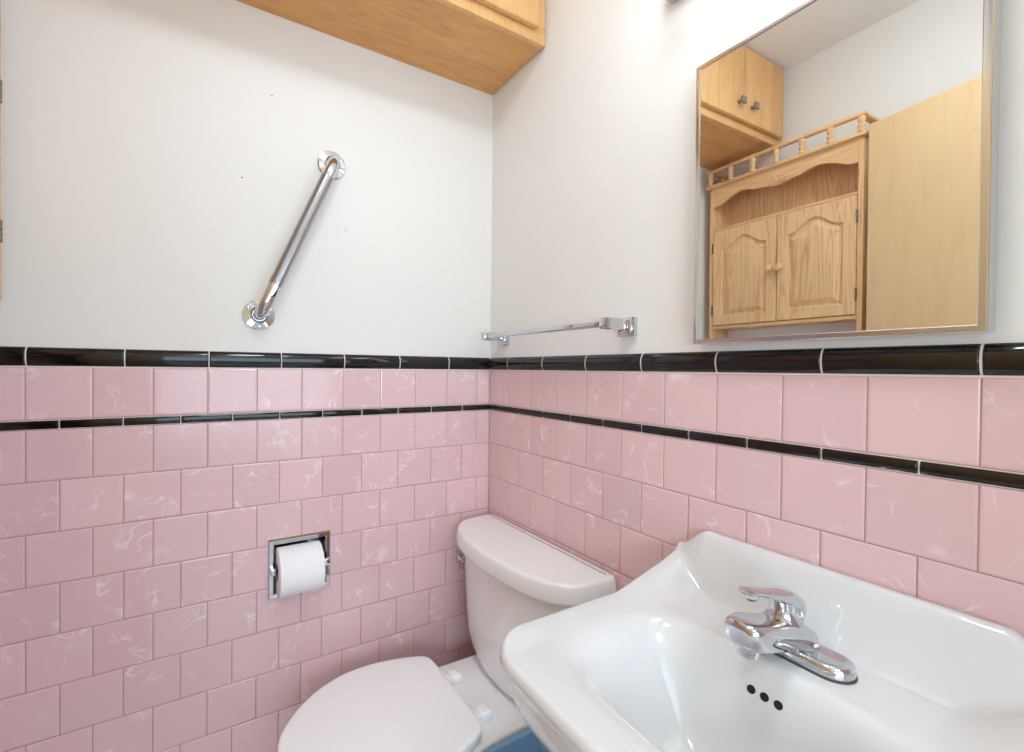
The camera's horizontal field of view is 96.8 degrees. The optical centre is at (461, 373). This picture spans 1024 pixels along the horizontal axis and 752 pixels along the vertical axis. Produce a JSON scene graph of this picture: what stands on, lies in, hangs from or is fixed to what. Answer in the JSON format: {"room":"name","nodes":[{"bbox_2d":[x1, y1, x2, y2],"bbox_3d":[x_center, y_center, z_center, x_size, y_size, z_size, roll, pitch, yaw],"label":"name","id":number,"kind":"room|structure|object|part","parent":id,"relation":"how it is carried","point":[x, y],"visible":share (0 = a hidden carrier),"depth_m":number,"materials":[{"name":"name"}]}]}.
{"room":"bathroom","nodes":[
{"label":"bathroom","id":0,"kind":"room"},
{"bbox_2d":[0,0,492,751],"bbox_3d":[-0.491,-0.011,1.233,1.522,2.446,0.130,0,1,-30],"label":"wall","id":1,"kind":"structure","parent":0,"point":[159,166],"depth_m":1.11,"materials":[{"name":"white paint"}]},
{"bbox_2d":[242,151,345,329],"bbox_3d":[-0.419,-0.359,1.166,0.258,0.498,0.068,0,1,-30],"label":"grab bar","id":2,"kind":"object","parent":1,"relation":"attached to","point":[256,314],"visible":1,"depth_m":1.14,"materials":[{"name":"silver metal"}]},
{"bbox_2d":[268,530,329,599],"bbox_3d":[-0.442,0.506,1.226,0.158,0.153,0.085,0,1,-30],"label":"paper holder","id":3,"kind":"object","parent":1,"relation":"attached to","point":[323,537],"visible":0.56,"depth_m":1.20,"materials":[{"name":"silver metal"}]},
{"bbox_3d":[-0.478,0.509,1.166,0.030,0.018,0.018,0,1,-30],"label":"post","id":4,"kind":"part","parent":3,"relation":"part of","materials":[{"name":"silver metal"}]},
{"bbox_2d":[274,540,324,597],"bbox_3d":[-0.428,0.512,1.192,0.109,0.122,0.122,0,1,-30],"label":"toilet paper","id":5,"kind":"object","parent":3,"relation":"in","point":[301,566],"visible":0.96,"depth_m":1.15,"materials":[{"name":"white paper"}]},
{"bbox_3d":[-0.373,0.509,1.227,0.030,0.018,0.018,0,1,-30],"label":"post","id":6,"kind":"part","parent":3,"relation":"part of","materials":[{"name":"silver metal"}]},
{"bbox_2d":[237,0,544,94],"bbox_3d":[-0.376,-1.073,1.039,1.280,0.314,0.310,0,1,-30],"label":"upper cabinet","id":7,"kind":"object","parent":1,"relation":"attached to","point":[480,45],"visible":1,"depth_m":1.21,"materials":[{"name":"brown wood"}]},
{"bbox_3d":[-0.325,-1.071,0.950,1.280,0.314,0.019,0,1,-30],"label":"frame","id":8,"kind":"part","parent":7,"relation":"part of","materials":[{"name":"brown wood"}]},
{"bbox_3d":[0.097,-1.078,1.170,0.254,0.273,0.018,0,1,-30],"label":"door","id":9,"kind":"part","parent":7,"relation":"part of","materials":[{"name":"brown wood"}]},
{"bbox_2d":[489,0,1023,635],"bbox_3d":[0.507,0.002,0.899,0.130,2.446,1.464,0,1,-30],"label":"wall","id":10,"kind":"structure","parent":0,"point":[894,463],"depth_m":0.91,"materials":[{"name":"white paint"}]},
{"bbox_2d":[481,317,636,345],"bbox_3d":[0.221,-0.107,1.204,0.086,0.043,0.524,0,1,-30],"label":"towel bar","id":11,"kind":"object","parent":10,"relation":"attached to","point":[626,327],"visible":1,"depth_m":1.04,"materials":[{"name":"silver metal"}]},
{"bbox_2d":[665,0,677,3],"bbox_3d":[0.486,-0.805,0.664,0.167,0.112,0.510,0,1,-30],"label":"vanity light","id":12,"kind":"object","parent":10,"relation":"attached to","point":[668,1],"visible":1,"depth_m":0.91,"materials":[{"name":"silver metal"}]},
{"bbox_2d":[500,531,1023,751],"bbox_3d":[0.348,0.604,0.573,0.478,0.622,0.476,0,1,-30],"label":"sink","id":13,"kind":"object","parent":10,"relation":"attached to","point":[650,664],"visible":0.91,"depth_m":0.60,"materials":[{"name":"white ceramic"}]},
{"bbox_2d":[724,585,857,684],"bbox_3d":[0.418,0.334,0.615,0.150,0.113,0.157,0,1,-30],"label":"faucet","id":14,"kind":"object","parent":13,"relation":"on","point":[780,630],"visible":1,"depth_m":0.59,"materials":[{"name":"grey metal"}]},
{"bbox_3d":[0.416,0.352,0.614,0.146,0.070,0.062,0,1,-30],"label":"spout","id":15,"kind":"part","parent":14,"relation":"part of","materials":[{"name":"silver metal"}]},
{"bbox_3d":[0.418,0.318,0.615,0.137,0.083,0.038,0,1,-30],"label":"lever","id":16,"kind":"part","parent":14,"relation":"part of","materials":[{"name":"silver metal"}]},
{"bbox_2d":[693,0,1001,344],"bbox_3d":[0.535,-0.308,0.689,0.030,0.513,0.367,0,1,-29],"label":"wall mirror","id":17,"kind":"object","parent":10,"relation":"attached to","point":[847,151],"visible":1,"depth_m":0.64,"materials":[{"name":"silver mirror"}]},
{"bbox_3d":[0.209,1.282,0.089,4.000,0.100,3.200,0,1,-30],"label":"floor","id":18,"kind":"structure","parent":0,"visible":0},
{"bbox_2d":[277,514,616,751],"bbox_3d":[-0.073,0.836,1.085,0.686,0.762,0.524,0,1,-30],"label":"toilet","id":19,"kind":"object","parent":18,"relation":"on","point":[514,577],"visible":0.81,"depth_m":1.08,"materials":[{"name":"white porcelain"},{"name":"chrome"}]},
{"bbox_3d":[-0.197,0.788,1.029,0.414,0.017,0.374,0,1,-30],"label":"lid","id":20,"kind":"part","parent":19,"relation":"part of","materials":[{"name":"white plastic"}]},
{"bbox_3d":[0.000,0.576,1.381,0.032,0.059,0.043,1,1,22],"label":"flush lever","id":21,"kind":"part","parent":19,"relation":"part of","materials":[{"name":"silver metal"}]},
{"bbox_3d":[-0.197,0.804,1.029,0.405,0.013,0.366,0,1,-30],"label":"seat","id":22,"kind":"part","parent":19,"relation":"part of","materials":[{"name":"white plastic"}]},
{"bbox_3d":[-0.083,1.015,1.082,0.640,0.404,0.361,0,1,-30],"label":"bowl","id":23,"kind":"part","parent":19,"relation":"part of","materials":[{"name":"white ceramic"}]},
{"bbox_3d":[0.144,0.651,1.206,0.179,0.318,0.477,0,1,-30],"label":"tank","id":24,"kind":"part","parent":19,"relation":"part of","materials":[{"name":"white ceramic"}]},
{"bbox_3d":[0.139,0.479,1.201,0.204,0.046,0.524,0,1,-30],"label":"tank lid","id":25,"kind":"part","parent":19,"relation":"part of","materials":[{"name":"white ceramic"}]},
{"bbox_2d":[484,728,545,751],"bbox_3d":[0.221,1.007,0.913,0.312,0.428,0.254,0,1,-30],"label":"waste bin","id":26,"kind":"object","parent":18,"relation":"on","point":[525,740],"visible":0.11,"depth_m":0.98,"materials":[{"name":"blue plastic"}]},
{"bbox_3d":[-0.707,-0.001,0.202,0.130,2.446,1.464,0,1,-30],"label":"wall","id":27,"kind":"structure","parent":0,"visible":0},
{"bbox_2d":[0,0,1,299],"bbox_3d":[-0.801,-0.512,0.630,0.147,0.741,0.561,0,1,-30],"label":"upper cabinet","id":28,"kind":"object","parent":27,"relation":"attached to","point":[0,0],"visible":1,"depth_m":0.88,"materials":[{"name":"brown wood"}]}
]}

